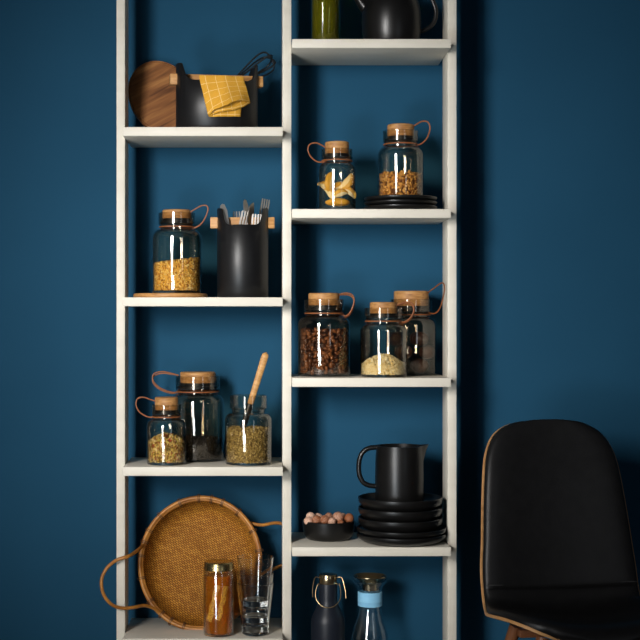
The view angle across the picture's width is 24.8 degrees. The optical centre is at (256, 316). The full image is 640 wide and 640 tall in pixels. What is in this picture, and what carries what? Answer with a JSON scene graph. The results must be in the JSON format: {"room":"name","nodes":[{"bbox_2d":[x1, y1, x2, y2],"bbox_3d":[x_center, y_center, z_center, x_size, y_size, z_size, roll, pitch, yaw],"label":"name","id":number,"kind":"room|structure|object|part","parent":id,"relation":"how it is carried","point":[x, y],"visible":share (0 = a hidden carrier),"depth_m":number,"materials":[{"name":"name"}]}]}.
{"room":"kitchen","nodes":[
{"label":"kitchen","id":0,"kind":"room"},
{"bbox_2d":[0,0,639,639],"bbox_3d":[0.100,-0.250,4.335,6.600,2.900,0.100,0,0,0],"label":"wall","id":1,"kind":"structure","parent":0,"point":[548,91],"depth_m":4.29,"materials":[{"name":"blue paint"}]},
{"bbox_3d":[0.100,1.250,1.643,6.600,0.100,5.285,0,0,0],"label":"floor","id":2,"kind":"structure","parent":0,"visible":0},
{"bbox_2d":[117,0,455,639],"bbox_3d":[0.083,-0.016,4.139,0.952,2.432,0.278,0,0,0],"label":"shelving unit","id":3,"kind":"object","parent":2,"relation":"on","point":[301,51],"visible":0.94,"depth_m":4.07,"materials":[{"name":"beige paint"}]},
{"bbox_2d":[128,61,175,126],"bbox_3d":[-0.276,-0.637,4.231,0.200,0.226,0.069,0,0,4],"label":"cutting board","id":4,"kind":"object","parent":3,"relation":"on","point":[152,100],"visible":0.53,"depth_m":4.22,"materials":[{"name":"brown wood"}]},
{"bbox_2d":[135,396,185,465],"bbox_3d":[-0.260,0.317,4.078,0.124,0.189,0.111,0,0,29],"label":"storage jar","id":5,"kind":"object","parent":3,"relation":"on","point":[166,404],"visible":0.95,"depth_m":4.05,"materials":[{"name":"clear glass"}]},
{"bbox_2d":[148,432,184,462],"bbox_3d":[-0.254,0.363,4.075,0.103,0.084,0.104,0,0,-32],"label":"muesli","id":6,"kind":"object","parent":5,"relation":"in","point":[165,447],"visible":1,"depth_m":4.04,"materials":[{"name":"yellow food"}]},
{"bbox_3d":[-0.254,0.329,4.075,0.111,0.167,0.111,0,0,0],"label":"glass","id":7,"kind":"part","parent":5,"relation":"part of","materials":[{"name":"clear glass"}]},
{"bbox_2d":[133,293,206,296],"bbox_3d":[-0.245,-0.060,4.120,0.210,0.012,0.200,0,0,0],"label":"trivet","id":8,"kind":"object","parent":3,"relation":"on","point":[135,294],"visible":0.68,"depth_m":4.03,"materials":[{"name":"brown wood"}]},
{"bbox_2d":[152,205,208,292],"bbox_3d":[-0.227,-0.192,4.115,0.140,0.250,0.140,0,0,-38],"label":"storage jar","id":9,"kind":"object","parent":8,"relation":"on","point":[173,218],"visible":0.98,"depth_m":4.09,"materials":[{"name":"clear glass"}]},
{"bbox_2d":[154,257,199,290],"bbox_3d":[-0.227,-0.121,4.115,0.134,0.096,0.133,0,0,10],"label":"grain","id":10,"kind":"object","parent":9,"relation":"in","point":[178,274],"visible":0.99,"depth_m":4.06,"materials":[{"name":"yellow food"}]},
{"bbox_2d":[152,371,223,461],"bbox_3d":[-0.187,0.283,4.199,0.189,0.257,0.151,0,0,28],"label":"storage jar","id":11,"kind":"object","parent":3,"relation":"on","point":[188,379],"visible":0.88,"depth_m":4.16,"materials":[{"name":"clear glass"}]},
{"bbox_3d":[-0.171,0.291,4.190,0.151,0.242,0.151,0,0,0],"label":"glass","id":12,"kind":"part","parent":11,"relation":"part of","materials":[{"name":"clear glass"}]},
{"bbox_2d":[178,434,221,459],"bbox_3d":[-0.171,0.372,4.190,0.144,0.066,0.143,0,0,31],"label":"tea","id":13,"kind":"object","parent":11,"relation":"in","point":[200,447],"visible":0.76,"depth_m":4.13,"materials":[{"name":"black food"}]},
{"bbox_2d":[100,494,281,629],"bbox_3d":[-0.183,0.703,4.182,0.554,0.383,0.197,0,0,-11],"label":"basket tray","id":14,"kind":"object","parent":3,"relation":"on","point":[191,531],"visible":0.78,"depth_m":4.22,"materials":[{"name":"wicker"}]},
{"bbox_3d":[-0.355,0.748,4.091,0.074,0.195,0.183,0,0,38],"label":"handle","id":15,"kind":"part","parent":14,"relation":"part of","materials":[{"name":"wicker"}]},
{"bbox_3d":[0.023,0.662,4.182,0.146,0.172,0.051,0,0,-5],"label":"handle","id":16,"kind":"part","parent":14,"relation":"part of","materials":[{"name":"wicker"}]},
{"bbox_3d":[-0.149,0.897,4.139,0.440,0.024,0.278,0,0,0],"label":"shelf","id":17,"kind":"part","parent":3,"relation":"part of","materials":[{"name":"beige paint"}]},
{"bbox_3d":[-0.149,0.425,4.139,0.440,0.024,0.278,0,0,0],"label":"shelf","id":18,"kind":"part","parent":3,"relation":"part of","materials":[{"name":"beige paint"}]},
{"bbox_3d":[-0.149,-0.042,4.139,0.440,0.024,0.278,0,0,0],"label":"shelf","id":19,"kind":"part","parent":3,"relation":"part of","materials":[{"name":"beige paint"}]},
{"bbox_3d":[-0.149,-0.510,4.139,0.440,0.024,0.278,0,0,0],"label":"shelf","id":20,"kind":"part","parent":3,"relation":"part of","materials":[{"name":"beige paint"}]},
{"bbox_2d":[169,63,262,126],"bbox_3d":[-0.113,-0.616,4.099,0.205,0.186,0.209,0,0,36],"label":"pot","id":21,"kind":"object","parent":3,"relation":"on","point":[191,111],"visible":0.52,"depth_m":4.04,"materials":[{"name":"black metal"}]},
{"bbox_2d":[199,75,249,116],"bbox_3d":[-0.087,-0.608,4.012,0.146,0.113,0.060,0,0,-11],"label":"cloth","id":22,"kind":"object","parent":21,"relation":"in","point":[224,96],"visible":1,"depth_m":4.00,"materials":[{"name":"fabric"}]},
{"bbox_2d":[237,51,275,76],"bbox_3d":[-0.071,-0.668,4.150,0.274,0.196,0.059,0,0,-26],"label":"whisk","id":23,"kind":"object","parent":21,"relation":"in","point":[270,56],"visible":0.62,"depth_m":4.18,"materials":[{"name":"black metal"}]},
{"bbox_2d":[203,559,233,637],"bbox_3d":[-0.107,0.782,4.050,0.086,0.204,0.086,0,0,0],"label":"honey jar","id":24,"kind":"object","parent":3,"relation":"on","point":[217,587],"visible":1,"depth_m":4.02,"materials":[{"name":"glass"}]},
{"bbox_3d":[-0.107,0.691,4.050,0.084,0.023,0.084,0,0,0],"label":"screw lid","id":25,"kind":"part","parent":24,"relation":"part of","materials":[{"name":"gold metal"}]},
{"bbox_2d":[210,208,274,296],"bbox_3d":[-0.041,-0.180,4.110,0.147,0.251,0.146,0,0,44],"label":"utensil holder","id":26,"kind":"object","parent":3,"relation":"on","point":[242,249],"visible":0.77,"depth_m":4.05,"materials":[{"name":"black ceramic"}]},
{"bbox_2d":[220,204,229,224],"bbox_3d":[-0.076,-0.191,4.087,0.060,0.254,0.004,0,0,-19],"label":"table knife","id":27,"kind":"object","parent":26,"relation":"in","point":[222,206],"visible":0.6,"depth_m":4.08,"materials":[{"name":"grey metal"}]},
{"bbox_2d":[239,210,247,223],"bbox_3d":[-0.053,-0.183,4.092,0.077,0.233,0.014,0,0,21],"label":"fork","id":28,"kind":"object","parent":26,"relation":"in","point":[242,210],"visible":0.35,"depth_m":4.08,"materials":[{"name":"grey metal"}]},
{"bbox_2d":[243,199,248,216],"bbox_3d":[-0.012,-0.199,4.146,0.060,0.271,0.014,0,0,-19],"label":"table knife","id":29,"kind":"object","parent":26,"relation":"in","point":[245,204],"visible":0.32,"depth_m":4.14,"materials":[{"name":"grey metal"}]},
{"bbox_2d":[247,203,253,223],"bbox_3d":[-0.038,-0.194,4.069,0.071,0.254,0.031,0,0,-16],"label":"table knife","id":30,"kind":"object","parent":26,"relation":"in","point":[251,207],"visible":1,"depth_m":4.07,"materials":[{"name":"metal"}]},
{"bbox_2d":[251,214,260,224],"bbox_3d":[-0.004,-0.177,4.077,0.035,0.224,0.017,0,0,0],"label":"fork","id":31,"kind":"object","parent":26,"relation":"in","point":[252,214],"visible":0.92,"depth_m":4.07,"materials":[{"name":"grey metal"}]},
{"bbox_2d":[259,198,269,216],"bbox_3d":[0.005,-0.200,4.131,0.063,0.272,0.017,0,0,-3],"label":"fork","id":32,"kind":"object","parent":26,"relation":"in","point":[262,202],"visible":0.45,"depth_m":4.13,"materials":[{"name":"grey metal"}]},
{"bbox_2d":[225,395,271,465],"bbox_3d":[-0.024,0.316,4.080,0.131,0.193,0.131,0,0,-43],"label":"storage jar","id":33,"kind":"object","parent":3,"relation":"on","point":[265,407],"visible":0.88,"depth_m":4.07,"materials":[{"name":"clear glass"}]},
{"bbox_2d":[227,425,269,463],"bbox_3d":[-0.025,0.355,4.080,0.124,0.100,0.124,0,0,28],"label":"seeds","id":34,"kind":"object","parent":33,"relation":"in","point":[250,444],"visible":0.99,"depth_m":4.03,"materials":[{"name":"green food"}]},
{"bbox_2d":[240,352,267,427],"bbox_3d":[-0.018,0.237,4.090,0.100,0.277,0.013,0,0,3],"label":"wooden spoon","id":35,"kind":"object","parent":33,"relation":"in","point":[264,357],"visible":0.69,"depth_m":4.08,"materials":[{"name":"brown wood"}]},
{"bbox_3d":[0.004,0.171,4.089,0.020,0.152,0.013,17,1,0],"label":"handle","id":36,"kind":"part","parent":35,"relation":"part of","materials":[{"name":"brown wood"}]},
{"bbox_2d":[237,582,273,636],"bbox_3d":[-0.005,0.812,4.058,0.104,0.144,0.104,0,0,0],"label":"tumbler","id":37,"kind":"object","parent":3,"relation":"on","point":[255,602],"visible":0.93,"depth_m":4.02,"materials":[{"name":"clear glass"}]},
{"bbox_2d":[237,572,273,585],"bbox_3d":[-0.005,0.786,4.058,0.104,0.144,0.104,0,0,0],"label":"tumbler","id":38,"kind":"object","parent":37,"relation":"in","point":[243,580],"visible":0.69,"depth_m":4.01,"materials":[{"name":"clear glass"}]},
{"bbox_2d":[237,554,273,575],"bbox_3d":[-0.005,0.740,4.058,0.104,0.144,0.104,0,0,0],"label":"tumbler","id":39,"kind":"object","parent":38,"relation":"in","point":[248,564],"visible":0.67,"depth_m":4.02,"materials":[{"name":"clear glass"}]},
{"bbox_2d":[312,0,338,38],"bbox_3d":[0.194,-0.921,4.110,0.081,0.313,0.081,0,0,0],"label":"oil bottle","id":40,"kind":"object","parent":3,"relation":"on","point":[325,13],"visible":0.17,"depth_m":4.08,"materials":[{"name":"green glass"}]},
{"bbox_2d":[298,292,354,376],"bbox_3d":[0.190,0.049,4.120,0.148,0.237,0.148,0,0,43],"label":"storage jar","id":41,"kind":"object","parent":3,"relation":"on","point":[316,301],"visible":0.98,"depth_m":4.09,"materials":[{"name":"clear glass"}]},
{"bbox_2d":[305,328,342,373],"bbox_3d":[0.189,0.096,4.126,0.119,0.128,0.122,0,0,45],"label":"coffee beans","id":42,"kind":"object","parent":41,"relation":"in","point":[312,330],"visible":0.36,"depth_m":4.07,"materials":[{"name":"brown food"}]},
{"bbox_2d":[311,573,345,639],"bbox_3d":[0.203,0.878,4.130,0.098,0.296,0.095,0,0,0],"label":"flask","id":43,"kind":"object","parent":3,"relation":"on","point":[327,620],"visible":1,"depth_m":4.10,"materials":[{"name":"black metal"}]},
{"bbox_2d":[302,518,354,541],"bbox_3d":[0.204,0.606,4.150,0.150,0.054,0.150,0,0,0],"label":"bowl","id":44,"kind":"object","parent":3,"relation":"on","point":[322,532],"visible":0.91,"depth_m":4.09,"materials":[{"name":"black ceramic"}]},
{"bbox_2d":[304,517,312,523],"bbox_3d":[0.145,0.578,4.120,0.026,0.025,0.026,0,0,0],"label":"nut","id":45,"kind":"object","parent":44,"relation":"in","point":[307,519],"visible":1,"depth_m":4.11,"materials":[{"name":"beige food"}]},
{"bbox_2d":[306,512,314,517],"bbox_3d":[0.154,0.572,4.162,0.027,0.028,0.027,0,0,-35],"label":"nut","id":46,"kind":"object","parent":44,"relation":"in","point":[310,514],"visible":0.56,"depth_m":4.15,"materials":[{"name":"beige food"}]},
{"bbox_2d":[312,515,320,522],"bbox_3d":[0.169,0.574,4.112,0.027,0.027,0.026,0,0,-26],"label":"nut","id":47,"kind":"object","parent":44,"relation":"in","point":[316,519],"visible":1,"depth_m":4.10,"materials":[{"name":"brown food"}]},
{"bbox_2d":[320,515,328,522],"bbox_3d":[0.192,0.573,4.110,0.026,0.027,0.027,0,0,34],"label":"nut","id":48,"kind":"object","parent":44,"relation":"in","point":[324,519],"visible":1,"depth_m":4.10,"materials":[{"name":"brown food"}]},
{"bbox_2d":[328,518,335,522],"bbox_3d":[0.211,0.578,4.108,0.023,0.024,0.023,0,0,-1],"label":"nut","id":49,"kind":"object","parent":44,"relation":"in","point":[331,520],"visible":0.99,"depth_m":4.10,"materials":[{"name":"beige food"}]},
{"bbox_2d":[332,512,343,521],"bbox_3d":[0.230,0.568,4.130,0.032,0.031,0.032,0,0,-28],"label":"nut","id":50,"kind":"object","parent":44,"relation":"in","point":[337,516],"visible":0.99,"depth_m":4.12,"materials":[{"name":"beige food"}]},
{"bbox_2d":[344,513,353,521],"bbox_3d":[0.261,0.571,4.128,0.027,0.028,0.028,0,0,-38],"label":"nut","id":51,"kind":"object","parent":44,"relation":"in","point":[349,517],"visible":1,"depth_m":4.12,"materials":[{"name":"brown food"}]},
{"bbox_2d":[307,141,355,208],"bbox_3d":[0.218,-0.395,4.093,0.120,0.194,0.106,0,0,28],"label":"storage jar","id":52,"kind":"object","parent":3,"relation":"on","point":[334,150],"visible":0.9,"depth_m":4.07,"materials":[{"name":"clear glass"}]},
{"bbox_2d":[320,181,324,188],"bbox_3d":[0.189,-0.368,4.102,0.040,0.031,0.014,0,0,-17],"label":"slice","id":53,"kind":"object","parent":52,"relation":"in","point":[322,183],"visible":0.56,"depth_m":4.09,"materials":[{"name":"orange food"}]},
{"bbox_2d":[324,172,333,190],"bbox_3d":[0.203,-0.377,4.067,0.035,0.058,0.019,0,0,-37],"label":"slice","id":54,"kind":"object","parent":52,"relation":"in","point":[329,180],"visible":1,"depth_m":4.06,"materials":[{"name":"orange food"}]},
{"bbox_2d":[324,189,334,198],"bbox_3d":[0.205,-0.342,4.069,0.035,0.040,0.015,0,0,-16],"label":"slice","id":55,"kind":"object","parent":52,"relation":"in","point":[329,193],"visible":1,"depth_m":4.07,"materials":[{"name":"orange food"}]},
{"bbox_2d":[332,182,341,190],"bbox_3d":[0.232,-0.368,4.103,0.054,0.029,0.019,0,0,-34],"label":"slice","id":56,"kind":"object","parent":52,"relation":"in","point":[336,185],"visible":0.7,"depth_m":4.09,"materials":[{"name":"orange food"}]},
{"bbox_3d":[0.225,-0.384,4.090,0.106,0.174,0.106,0,0,0],"label":"glass","id":57,"kind":"part","parent":52,"relation":"part of","materials":[{"name":"clear glass"}]},
{"bbox_2d":[325,198,349,206],"bbox_3d":[0.226,-0.321,4.067,0.070,0.024,0.034,0,0,-9],"label":"slice","id":58,"kind":"object","parent":52,"relation":"in","point":[339,202],"visible":1,"depth_m":4.06,"materials":[{"name":"orange food"}]},
{"bbox_2d":[333,189,347,197],"bbox_3d":[0.233,-0.345,4.065,0.045,0.027,0.016,0,0,-12],"label":"slice","id":59,"kind":"object","parent":52,"relation":"in","point":[338,193],"visible":1,"depth_m":4.06,"materials":[{"name":"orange food"}]},
{"bbox_2d":[338,173,353,188],"bbox_3d":[0.249,-0.379,4.080,0.046,0.049,0.019,0,0,11],"label":"slice","id":60,"kind":"object","parent":52,"relation":"in","point":[348,182],"visible":1,"depth_m":4.07,"materials":[{"name":"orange food"}]},
{"bbox_2d":[345,187,355,198],"bbox_3d":[0.259,-0.348,4.076,0.038,0.035,0.015,0,0,18],"label":"slice","id":61,"kind":"object","parent":52,"relation":"in","point":[351,192],"visible":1,"depth_m":4.07,"materials":[{"name":"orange food"}]},
{"bbox_2d":[351,573,388,639],"bbox_3d":[0.321,0.880,4.135,0.110,0.291,0.110,0,0,32],"label":"carafe","id":62,"kind":"object","parent":3,"relation":"on","point":[369,596],"visible":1,"depth_m":4.11,"materials":[{"name":"clear glass"}]},
{"bbox_3d":[0.321,0.755,4.135,0.094,0.041,0.094,0,0,0],"label":"drip lid","id":63,"kind":"part","parent":62,"relation":"part of","materials":[{"name":"gold metal"}]},
{"bbox_3d":[0.315,0.646,4.139,0.437,0.024,0.278,0,0,0],"label":"shelf","id":64,"kind":"part","parent":3,"relation":"part of","materials":[{"name":"beige paint"}]},
{"bbox_3d":[0.315,0.180,4.139,0.437,0.024,0.278,0,0,0],"label":"shelf","id":65,"kind":"part","parent":3,"relation":"part of","materials":[{"name":"beige paint"}]},
{"bbox_3d":[0.315,-0.285,4.139,0.437,0.024,0.278,0,0,0],"label":"shelf","id":66,"kind":"part","parent":3,"relation":"part of","materials":[{"name":"beige paint"}]},
{"bbox_3d":[0.315,-0.752,4.139,0.437,0.024,0.278,0,0,0],"label":"shelf","id":67,"kind":"part","parent":3,"relation":"part of","materials":[{"name":"beige paint"}]},
{"bbox_2d":[360,301,414,377],"bbox_3d":[0.354,0.061,4.075,0.132,0.212,0.132,0,0,-38],"label":"storage jar","id":68,"kind":"object","parent":3,"relation":"on","point":[377,309],"visible":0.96,"depth_m":4.05,"materials":[{"name":"clear glass"}]},
{"bbox_2d":[361,353,404,374],"bbox_3d":[0.354,0.131,4.075,0.125,0.060,0.125,0,0,44],"label":"flakes","id":69,"kind":"object","parent":68,"relation":"in","point":[380,364],"visible":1,"depth_m":4.03,"materials":[{"name":"beige food"}]},
{"bbox_2d":[354,0,437,38],"bbox_3d":[0.386,-0.864,4.121,0.191,0.198,0.174,0,0,-42],"label":"teapot","id":70,"kind":"object","parent":3,"relation":"on","point":[381,19],"visible":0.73,"depth_m":4.05,"materials":[{"name":"black metal"}]},
{"bbox_3d":[0.301,-0.885,4.120,0.077,0.082,0.039,0,0,0],"label":"spout","id":71,"kind":"part","parent":70,"relation":"part of","materials":[{"name":"black metal"}]},
{"bbox_3d":[0.478,-0.872,4.120,0.070,0.141,0.010,0,0,0],"label":"handle","id":72,"kind":"part","parent":70,"relation":"part of","materials":[{"name":"black metal"}]},
{"bbox_2d":[364,204,436,208],"bbox_3d":[0.407,-0.305,4.125,0.206,0.016,0.206,0,0,0],"label":"plate","id":73,"kind":"object","parent":3,"relation":"on","point":[382,206],"visible":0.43,"depth_m":4.04,"materials":[{"name":"black ceramic"}]},
{"bbox_2d":[364,199,436,205],"bbox_3d":[0.407,-0.318,4.125,0.206,0.016,0.206,0,0,-40],"label":"plate","id":74,"kind":"object","parent":73,"relation":"on","point":[390,201],"visible":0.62,"depth_m":4.04,"materials":[{"name":"black ceramic"}]},
{"bbox_2d":[364,195,436,200],"bbox_3d":[0.407,-0.331,4.125,0.206,0.016,0.206,0,0,10],"label":"plate","id":75,"kind":"object","parent":74,"relation":"on","point":[379,197],"visible":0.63,"depth_m":4.04,"materials":[{"name":"black ceramic"}]},
{"bbox_2d":[378,120,430,194],"bbox_3d":[0.407,-0.442,4.125,0.130,0.228,0.130,0,0,-32],"label":"storage jar","id":76,"kind":"object","parent":75,"relation":"on","point":[397,132],"visible":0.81,"depth_m":4.10,"materials":[{"name":"clear glass"}]},
{"bbox_2d":[379,170,421,194],"bbox_3d":[0.407,-0.374,4.125,0.122,0.079,0.123,0,0,-36],"label":"grain","id":77,"kind":"object","parent":76,"relation":"in","point":[391,183],"visible":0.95,"depth_m":4.07,"materials":[{"name":"food"}]},
{"bbox_2d":[356,531,445,546],"bbox_3d":[0.406,0.620,4.097,0.252,0.026,0.252,0,0,0],"label":"dinner plate","id":78,"kind":"object","parent":3,"relation":"on","point":[372,540],"visible":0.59,"depth_m":3.99,"materials":[{"name":"black ceramic"}]},
{"bbox_2d":[357,524,445,538],"bbox_3d":[0.406,0.603,4.097,0.252,0.026,0.252,0,0,-40],"label":"dinner plate","id":79,"kind":"object","parent":78,"relation":"on","point":[441,529],"visible":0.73,"depth_m":3.99,"materials":[{"name":"black ceramic"}]},
{"bbox_2d":[358,515,442,532],"bbox_3d":[0.404,0.581,4.097,0.237,0.036,0.237,0,0,0],"label":"bowl","id":80,"kind":"object","parent":79,"relation":"on","point":[390,527],"visible":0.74,"depth_m":4.00,"materials":[{"name":"black ceramic"}]},
{"bbox_2d":[358,505,442,522],"bbox_3d":[0.404,0.552,4.097,0.237,0.036,0.237,0,0,-40],"label":"bowl","id":81,"kind":"object","parent":80,"relation":"on","point":[400,517],"visible":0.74,"depth_m":4.00,"materials":[{"name":"black ceramic"}]},
{"bbox_2d":[358,492,442,511],"bbox_3d":[0.404,0.523,4.097,0.237,0.036,0.237,0,0,10],"label":"bowl","id":82,"kind":"object","parent":81,"relation":"on","point":[430,502],"visible":0.78,"depth_m":4.00,"materials":[{"name":"black ceramic"}]},
{"bbox_2d":[356,443,428,501],"bbox_3d":[0.387,0.447,4.088,0.176,0.179,0.137,0,0,-32],"label":"pitcher","id":83,"kind":"object","parent":82,"relation":"on","point":[399,470],"visible":0.8,"depth_m":4.04,"materials":[{"name":"black ceramic"}]},
{"bbox_3d":[0.313,0.422,4.097,0.068,0.124,0.017,0,0,0],"label":"handle","id":84,"kind":"part","parent":83,"relation":"part of","materials":[{"name":"black ceramic"}]},
{"bbox_2d":[386,282,444,375],"bbox_3d":[0.450,0.035,4.172,0.154,0.265,0.191,0,0,0],"label":"storage jar","id":85,"kind":"object","parent":3,"relation":"on","point":[420,299],"visible":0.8,"depth_m":4.16,"materials":[{"name":"clear glass"}]},
{"bbox_2d":[388,332,403,345],"bbox_3d":[0.400,0.063,4.196,0.046,0.040,0.047,0,0,-38],"label":"fig","id":86,"kind":"object","parent":85,"relation":"in","point":[394,338],"visible":1,"depth_m":4.18,"materials":[{"name":"brown food"}]},
{"bbox_2d":[396,345,412,358],"bbox_3d":[0.421,0.101,4.157,0.046,0.040,0.047,0,0,-25],"label":"fig","id":87,"kind":"object","parent":85,"relation":"in","point":[400,352],"visible":0.81,"depth_m":4.14,"materials":[{"name":"brown food"}]},
{"bbox_2d":[410,332,416,344],"bbox_3d":[0.468,0.063,4.234,0.046,0.040,0.047,0,0,18],"label":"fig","id":88,"kind":"object","parent":85,"relation":"in","point":[412,334],"visible":0.29,"depth_m":4.22,"materials":[{"name":"brown food"}]},
{"bbox_2d":[410,358,420,369],"bbox_3d":[0.468,0.139,4.233,0.047,0.041,0.046,0,0,-35],"label":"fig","id":89,"kind":"object","parent":85,"relation":"in","point":[412,360],"visible":0.27,"depth_m":4.22,"materials":[{"name":"brown food"}]},
{"bbox_2d":[412,332,427,345],"bbox_3d":[0.466,0.063,4.156,0.046,0.041,0.047,0,0,-3],"label":"fig","id":90,"kind":"object","parent":85,"relation":"in","point":[419,338],"visible":1,"depth_m":4.14,"materials":[{"name":"brown food"}]},
{"bbox_2d":[412,359,428,372],"bbox_3d":[0.466,0.139,4.156,0.046,0.041,0.047,0,0,-39],"label":"fig","id":91,"kind":"object","parent":85,"relation":"in","point":[419,365],"visible":1,"depth_m":4.14,"materials":[{"name":"brown food"}]},
{"bbox_2d":[419,345,434,358],"bbox_3d":[0.489,0.101,4.194,0.047,0.040,0.046,0,0,-28],"label":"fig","id":92,"kind":"object","parent":85,"relation":"in","point":[426,351],"visible":1,"depth_m":4.18,"materials":[{"name":"brown food"}]},
{"bbox_2d":[480,419,639,639],"bbox_3d":[0.819,0.739,3.736,0.483,0.923,0.490,0,0,-8],"label":"chair","id":93,"kind":"object","parent":2,"relation":"on","point":[557,558],"visible":1,"depth_m":3.87,"materials":[{"name":"black leather"}]},
{"bbox_3d":[0.623,0.999,3.836,0.167,0.402,0.033,0,0,40],"label":"leg","id":94,"kind":"part","parent":93,"relation":"part of","materials":[{"name":"brown wood"}]},
{"bbox_3d":[0.824,0.816,3.697,0.270,0.028,0.220,0,0,-8],"label":"under frame","id":95,"kind":"part","parent":93,"relation":"part of","materials":[{"name":"brown wood"}]},
{"bbox_3d":[0.669,0.993,3.543,0.033,0.414,0.139,0,0,41],"label":"leg","id":96,"kind":"part","parent":93,"relation":"part of","materials":[{"name":"brown wood"}]}
]}

